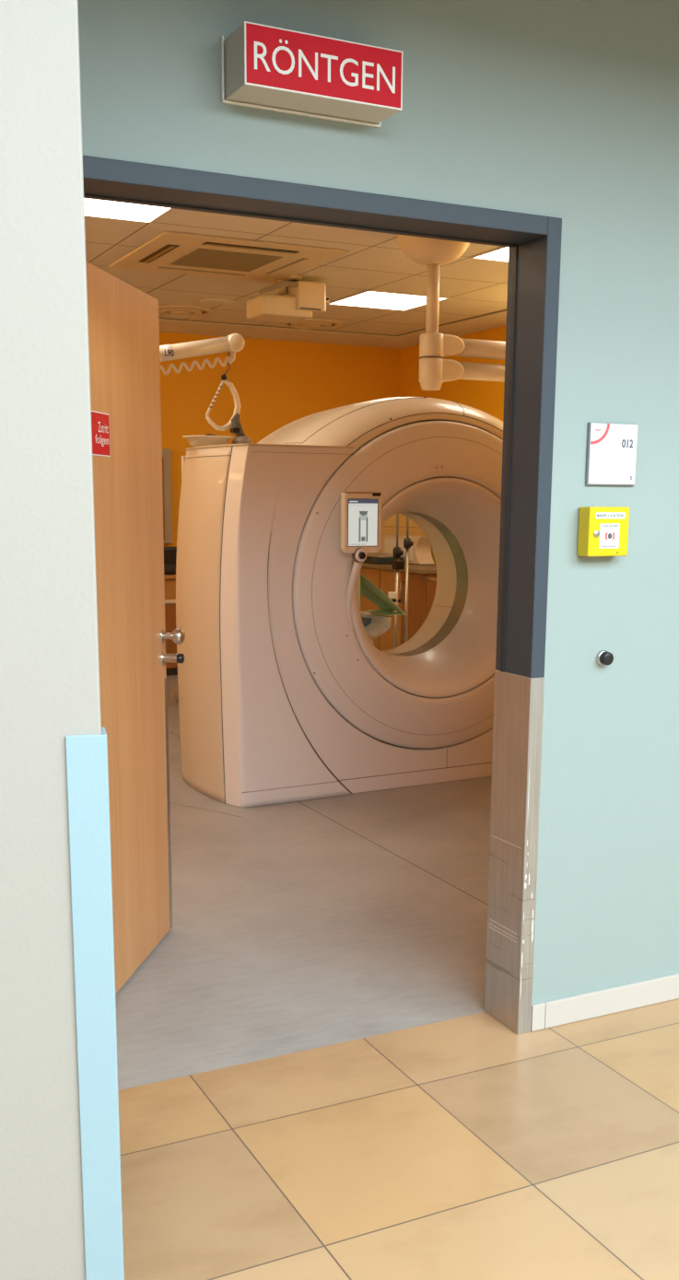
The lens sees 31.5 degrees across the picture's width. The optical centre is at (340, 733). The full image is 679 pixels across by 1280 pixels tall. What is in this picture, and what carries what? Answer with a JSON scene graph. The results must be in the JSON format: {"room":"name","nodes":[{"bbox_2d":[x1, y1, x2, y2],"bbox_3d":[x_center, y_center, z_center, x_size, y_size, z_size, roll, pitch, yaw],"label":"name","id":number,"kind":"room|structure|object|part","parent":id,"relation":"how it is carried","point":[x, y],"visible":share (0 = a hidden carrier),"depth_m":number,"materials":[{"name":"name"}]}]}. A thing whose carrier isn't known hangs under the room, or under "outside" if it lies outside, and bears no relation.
{"room":"hospital corridor","nodes":[
{"label":"hospital corridor","id":0,"kind":"room"},
{"bbox_2d":[0,0,101,1279],"bbox_3d":[-1.292,-0.502,1.508,1.900,3.300,0.300,-2,11,-14],"label":"wall","id":1,"kind":"structure","parent":0,"point":[50,692],"depth_m":1.65,"materials":[{"name":"grey paint"}]},
{"bbox_2d":[65,727,124,1279],"bbox_3d":[-0.368,0.550,1.823,0.058,1.126,0.060,-2,11,-14],"label":"trim","id":2,"kind":"structure","parent":1,"relation":"attached to","point":[87,755],"depth_m":1.76,"materials":[{"name":"blue"}]},
{"bbox_2d":[159,333,244,430],"bbox_3d":[-1.004,-0.820,5.900,1.139,2.244,0.560,-5,12,-26],"label":"support arm","id":3,"kind":"object","parent":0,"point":[234,343],"depth_m":5.86,"materials":[{"name":"beige"}]},
{"bbox_3d":[-0.583,-1.687,5.940,0.188,0.379,0.032,-5,12,-26],"label":"trapeze handle","id":4,"kind":"part","parent":3,"relation":"part of","materials":[{"name":"white plastic"}]},
{"bbox_2d":[159,332,400,546],"bbox_3d":[-2.494,-1.868,9.769,6.970,2.800,0.150,-5,12,-26],"label":"wall","id":5,"kind":"structure","parent":0,"point":[277,383],"depth_m":10.39,"materials":[{"name":"orange paint"}]},
{"bbox_2d":[161,448,172,543],"bbox_3d":[-1.755,-1.969,9.998,0.710,0.780,0.064,-5,12,-26],"label":"wall panel","id":6,"kind":"object","parent":5,"relation":"attached to","point":[166,453],"visible":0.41,"depth_m":10.11,"materials":[{"name":"beige"}]},
{"bbox_2d":[378,513,395,552],"bbox_3d":[-0.338,-1.404,10.856,1.908,1.500,0.012,-5,12,-26],"label":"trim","id":7,"kind":"structure","parent":5,"relation":"attached to","point":[389,527],"depth_m":11.15,"materials":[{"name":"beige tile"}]},
{"bbox_2d":[84,208,508,335],"bbox_3d":[-0.956,-2.518,5.842,6.405,0.001,6.532,-5,12,-26],"label":"ceiling","id":8,"kind":"structure","parent":0,"point":[374,261],"depth_m":7.39,"materials":[{"name":"tile"}]},
{"bbox_2d":[83,197,173,223],"bbox_3d":[-1.090,-2.466,5.590,0.625,0.005,0.625,-5,12,-26],"label":"recessed light","id":9,"kind":"object","parent":8,"relation":"in","point":[93,208],"visible":0.33,"depth_m":5.76,"materials":[{"name":"beige paint"}]},
{"bbox_3d":[-1.090,-2.466,5.590,0.625,0.005,0.625,-5,12,-26],"label":"frame","id":10,"kind":"part","parent":9,"relation":"part of","materials":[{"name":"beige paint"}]},
{"bbox_2d":[158,304,213,316],"bbox_3d":[-1.180,-3.091,8.830,0.490,0.021,0.490,-5,12,-26],"label":"ceiling vent","id":11,"kind":"object","parent":8,"relation":"in","point":[172,310],"visible":0.92,"depth_m":8.76,"materials":[{"name":"beige plastic"}]},
{"bbox_2d":[199,298,234,304],"bbox_3d":[-0.864,-3.011,8.402,0.244,0.009,0.244,-5,12,-26],"label":"smoke detector plate","id":12,"kind":"object","parent":8,"relation":"attached to","point":[212,301],"visible":1,"depth_m":8.36,"materials":[{"name":"beige paint"}]},
{"bbox_2d":[108,231,349,281],"bbox_3d":[-0.663,-2.709,6.886,1.060,0.020,1.060,-5,12,-26],"label":"air conditioner","id":13,"kind":"object","parent":8,"relation":"attached to","point":[169,251],"visible":1,"depth_m":6.78,"materials":[{"name":"beige plastic"}]},
{"bbox_2d":[169,248,282,271],"bbox_3d":[-0.663,-2.704,6.887,0.500,0.005,0.500,-5,12,-26],"label":"return grille","id":14,"kind":"object","parent":13,"relation":"attached to","point":[201,258],"depth_m":6.86,"materials":[{"name":"beige"}]},
{"bbox_2d":[245,274,329,323],"bbox_3d":[-0.314,-2.719,7.537,0.535,0.244,0.310,-5,12,-26],"label":"ceiling projector","id":15,"kind":"object","parent":8,"relation":"attached to","point":[298,300],"visible":0.98,"depth_m":7.43,"materials":[{"name":"beige plastic"}]},
{"bbox_3d":[-0.381,-2.717,7.348,0.249,0.089,0.035,-5,12,-26],"label":"bracket arm","id":16,"kind":"part","parent":15,"relation":"part of","materials":[{"name":"beige plastic"}]},
{"bbox_2d":[279,318,342,328],"bbox_3d":[-0.233,-3.202,9.433,0.490,0.021,0.490,-5,12,-26],"label":"ceiling vent","id":17,"kind":"object","parent":8,"relation":"in","point":[308,323],"visible":0.94,"depth_m":9.38,"materials":[{"name":"beige plastic"}]},
{"bbox_2d":[327,290,449,310],"bbox_3d":[0.320,-2.991,8.329,0.625,0.005,0.625,-5,12,-26],"label":"recessed light","id":18,"kind":"object","parent":8,"relation":"in","point":[374,299],"visible":0.92,"depth_m":8.32,"materials":[{"name":"beige paint"}]},
{"bbox_2d":[396,234,505,390],"bbox_3d":[0.943,-2.259,6.596,1.415,0.772,0.390,-5,12,-26],"label":"pendant","id":19,"kind":"object","parent":8,"relation":"hanging from","point":[432,253],"visible":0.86,"depth_m":6.37,"materials":[{"name":"beige plastic"}]},
{"bbox_3d":[1.105,-2.115,6.707,1.050,0.125,0.120,-5,12,-26],"label":"arm","id":20,"kind":"part","parent":19,"relation":"part of","materials":[{"name":"beige plastic"}]},
{"bbox_3d":[1.022,-1.992,6.689,0.875,0.130,0.120,-5,12,-26],"label":"arm","id":21,"kind":"part","parent":19,"relation":"part of","materials":[{"name":"beige plastic"}]},
{"bbox_2d":[470,246,508,262],"bbox_3d":[1.151,-2.664,6.680,0.625,0.005,0.625,-5,12,-26],"label":"recessed light","id":22,"kind":"object","parent":8,"relation":"in","point":[500,254],"visible":0.25,"depth_m":6.75,"materials":[{"name":"beige paint"}]},
{"bbox_2d":[158,309,506,349],"bbox_3d":[-0.920,-2.637,6.223,6.820,0.112,7.212,-5,12,-26],"label":"trim","id":23,"kind":"structure","parent":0,"point":[497,319],"depth_m":9.86,"materials":[{"name":"beige paint"}]},
{"bbox_2d":[77,0,678,1004],"bbox_3d":[0.517,-0.805,3.120,9.200,3.300,0.158,-5,12,-26],"label":"wall","id":24,"kind":"structure","parent":0,"point":[567,110],"depth_m":3.01,"materials":[{"name":"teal paint"}]},
{"bbox_2d":[86,261,185,994],"bbox_3d":[-0.652,-0.222,3.319,0.120,2.044,1.242,2,11,9],"label":"door","id":25,"kind":"structure","parent":24,"relation":"in","point":[123,327],"depth_m":3.59,"materials":[{"name":"brown wood"}]},
{"bbox_2d":[91,410,110,456],"bbox_3d":[-0.658,-0.803,3.221,0.004,0.116,0.228,2,11,9],"label":"door sign","id":26,"kind":"object","parent":25,"relation":"attached to","point":[99,421],"visible":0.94,"depth_m":3.26,"materials":[{"name":"red plastic"}]},
{"bbox_3d":[-0.541,-0.314,3.884,0.074,0.052,0.052,2,11,9],"label":"knob","id":27,"kind":"part","parent":25,"relation":"part of","materials":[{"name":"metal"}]},
{"bbox_2d":[220,21,403,127],"bbox_3d":[-0.057,-1.397,2.556,0.377,0.128,0.119,-5,12,-26],"label":"illuminated sign","id":28,"kind":"object","parent":24,"relation":"attached to","point":[272,67],"visible":1,"depth_m":2.51,"materials":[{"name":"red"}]},
{"bbox_2d":[82,155,561,1034],"bbox_3d":[-0.136,-0.173,2.914,1.415,2.131,0.170,-5,12,-26],"label":"trim","id":29,"kind":"structure","parent":24,"relation":"attached to","point":[533,241],"depth_m":3.08,"materials":[{"name":"grey metal"}]},
{"bbox_2d":[576,505,628,557],"bbox_3d":[0.684,-0.526,3.139,0.129,0.132,0.054,-5,12,-26],"label":"box","id":30,"kind":"object","parent":24,"relation":"attached to","point":[602,529],"visible":1,"depth_m":3.12,"materials":[{"name":"yellow plastic"}]},
{"bbox_2d":[594,650,613,665],"bbox_3d":[0.709,-0.202,3.230,0.043,0.043,0.030,-5,12,-26],"label":"door stop","id":31,"kind":"object","parent":24,"relation":"attached to","point":[603,657],"visible":1,"depth_m":3.22,"materials":[{"name":"metal"}]},
{"bbox_2d":[530,973,678,1031],"bbox_3d":[2.593,0.610,4.352,4.606,0.076,0.011,-5,12,-26],"label":"baseboard","id":32,"kind":"structure","parent":24,"relation":"attached to","point":[574,1008],"depth_m":3.45,"materials":[{"name":"tile"}]},
{"bbox_2d":[584,422,637,486],"bbox_3d":[0.705,-0.726,3.134,0.157,0.158,0.012,-5,12,-26],"label":"room sign","id":33,"kind":"object","parent":24,"relation":"attached to","point":[610,456],"visible":1,"depth_m":3.13,"materials":[{"name":"grey plastic"}]},
{"bbox_2d":[115,674,678,1279],"bbox_3d":[0.371,0.810,3.715,9.200,0.101,13.970,-5,12,-26],"label":"floor","id":34,"kind":"structure","parent":0,"point":[471,1146],"depth_m":3.06,"materials":[{"name":"beige tile"}]},
{"bbox_2d":[163,574,177,675],"bbox_3d":[-1.700,-0.900,9.977,1.040,0.830,0.466,-5,12,-26],"label":"sideboard","id":35,"kind":"object","parent":34,"relation":"on","point":[169,580],"visible":0.03,"depth_m":9.88,"materials":[{"name":"brown wood"}]},
{"bbox_2d":[163,546,176,574],"bbox_3d":[-1.464,-1.428,9.947,0.300,0.220,0.244,-5,12,-26],"label":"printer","id":36,"kind":"object","parent":35,"relation":"on","point":[169,552],"visible":0.15,"depth_m":9.85,"materials":[{"name":"black plastic"}]},
{"bbox_3d":[-1.389,-0.804,9.928,0.490,0.525,0.019,-5,12,-26],"label":"cabinet door","id":37,"kind":"part","parent":35,"relation":"part of","materials":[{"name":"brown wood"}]},
{"bbox_2d":[174,611,391,701],"bbox_3d":[-0.421,-0.461,7.851,0.600,0.800,2.510,-6,13,-28],"label":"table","id":38,"kind":"object","parent":34,"relation":"on","point":[375,625],"visible":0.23,"depth_m":6.86,"materials":[{"name":"beige"}]},
{"bbox_3d":[-0.421,-0.797,7.790,0.326,0.078,2.100,-6,13,-28],"label":"mattress","id":39,"kind":"part","parent":38,"relation":"part of","materials":[{"name":"grey"}]},
{"bbox_2d":[358,573,406,616],"bbox_3d":[0.174,-0.811,6.917,0.303,0.253,0.301,-5,12,-26],"label":"sheet","id":40,"kind":"object","parent":38,"relation":"on","point":[366,587],"visible":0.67,"depth_m":6.88,"materials":[{"name":"green fabric"}]},
{"bbox_2d":[175,396,502,807],"bbox_3d":[0.364,-0.750,6.327,2.367,1.968,0.958,-6,13,-28],"label":"scanner","id":41,"kind":"object","parent":34,"relation":"on","point":[285,695],"visible":0.69,"depth_m":5.83,"materials":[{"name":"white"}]},
{"bbox_2d":[182,433,233,446],"bbox_3d":[-0.653,-1.440,5.920,0.250,0.066,0.250,-5,12,-26],"label":"tray","id":42,"kind":"object","parent":41,"relation":"on","point":[208,439],"visible":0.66,"depth_m":5.84,"materials":[{"name":"beige plastic"}]},
{"bbox_2d":[230,413,252,443],"bbox_3d":[-0.495,-1.504,5.987,0.109,0.170,0.104,-5,12,-26],"label":"clamp","id":43,"kind":"object","parent":41,"relation":"on","point":[240,438],"visible":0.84,"depth_m":5.96,"materials":[{"name":"beige plastic"}]},
{"bbox_3d":[-0.388,-1.396,5.896,0.614,0.007,0.764,-6,13,-28],"label":"plate","id":44,"kind":"part","parent":41,"relation":"part of","materials":[{"name":"white plastic"}]},
{"bbox_3d":[-0.212,-0.405,5.742,0.622,1.498,0.017,-6,13,-28],"label":"panel","id":45,"kind":"part","parent":41,"relation":"part of","materials":[{"name":"white plastic"}]},
{"bbox_2d":[360,567,382,650],"bbox_3d":[0.403,-1.067,10.814,0.613,0.865,0.756,-5,12,-26],"label":"base cabinet","id":46,"kind":"object","parent":34,"relation":"on","point":[372,575],"visible":0.11,"depth_m":10.45,"materials":[{"name":"brown wood"}]},
{"bbox_2d":[387,512,404,648],"bbox_3d":[0.362,-1.028,8.160,0.553,1.804,0.502,-5,12,-26],"label":"stand","id":47,"kind":"object","parent":34,"relation":"on","point":[397,564],"visible":0.27,"depth_m":8.12,"materials":[{"name":"silver metal"}]},
{"bbox_3d":[0.384,-1.217,8.095,0.056,0.070,0.088,-5,12,-26],"label":"height knob","id":48,"kind":"part","parent":47,"relation":"part of","materials":[{"name":"black plastic"}]},
{"bbox_2d":[379,570,436,651],"bbox_3d":[0.742,-0.934,10.141,0.613,0.865,0.746,-5,12,-26],"label":"base cabinet","id":49,"kind":"object","parent":34,"relation":"on","point":[421,592],"visible":0.37,"depth_m":9.86,"materials":[{"name":"brown wood"}]},
{"bbox_3d":[0.422,-0.990,10.183,0.019,0.765,0.369,-5,12,-26],"label":"cabinet door","id":50,"kind":"part","parent":49,"relation":"part of","materials":[{"name":"brown wood"}]},
{"bbox_2d":[360,562,436,573],"bbox_3d":[0.583,-1.445,10.397,0.646,0.035,1.560,-5,12,-26],"label":"countertop","id":51,"kind":"structure","parent":49,"relation":"on","point":[413,568],"depth_m":9.99,"materials":[{"name":"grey laminate"}]},
{"bbox_2d":[362,552,403,564],"bbox_3d":[0.269,-1.556,10.661,0.270,0.075,0.700,-5,12,-26],"label":"equipment case","id":52,"kind":"object","parent":51,"relation":"on","point":[378,558],"visible":0.41,"depth_m":10.37,"materials":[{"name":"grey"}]},
{"bbox_3d":[0.278,-1.583,10.660,0.250,0.022,0.700,-5,12,-26],"label":"lid","id":53,"kind":"part","parent":52,"relation":"part of","materials":[{"name":"beige"}]},
{"bbox_2d":[381,535,434,564],"bbox_3d":[0.579,-1.613,10.534,0.156,0.230,0.698,-5,12,-26],"label":"cushion","id":54,"kind":"object","parent":51,"relation":"on","point":[420,552],"visible":0.71,"depth_m":10.31,"materials":[{"name":"beige plastic"}]},
{"bbox_3d":[0.502,-1.166,9.927,0.032,0.170,0.010,-5,12,-26],"label":"handle","id":55,"kind":"part","parent":49,"relation":"part of","materials":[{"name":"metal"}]},
{"bbox_3d":[0.588,-0.924,9.854,0.019,0.765,0.369,-5,12,-26],"label":"cabinet door","id":56,"kind":"part","parent":49,"relation":"part of","materials":[{"name":"brown wood"}]},
{"bbox_2d":[421,575,436,581],"bbox_3d":[0.718,-1.171,9.446,0.039,0.106,0.374,-4,12,-21],"label":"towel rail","id":57,"kind":"object","parent":49,"relation":"attached to","point":[423,576],"visible":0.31,"depth_m":9.46,"materials":[{"name":"metal"}]},
{"bbox_2d":[403,516,413,642],"bbox_3d":[0.469,-1.166,8.870,0.553,1.804,0.502,-5,12,-26],"label":"stand","id":58,"kind":"object","parent":34,"relation":"on","point":[407,543],"visible":0.2,"depth_m":8.84,"materials":[{"name":"silver metal"}]},
{"bbox_3d":[0.492,-1.389,8.798,0.056,0.070,0.088,-5,12,-26],"label":"height knob","id":59,"kind":"part","parent":58,"relation":"part of","materials":[{"name":"black plastic"}]},
{"bbox_2d":[399,325,506,421],"bbox_3d":[2.195,-1.496,8.020,0.150,2.800,7.212,-5,12,-26],"label":"wall","id":60,"kind":"structure","parent":0,"point":[487,397],"depth_m":9.96,"materials":[{"name":"orange paint"}]},
{"bbox_2d":[398,513,435,562],"bbox_3d":[1.377,-1.143,9.578,0.012,1.500,3.870,-5,12,-26],"label":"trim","id":61,"kind":"structure","parent":60,"relation":"attached to","point":[414,529],"depth_m":10.96,"materials":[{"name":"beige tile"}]}
]}

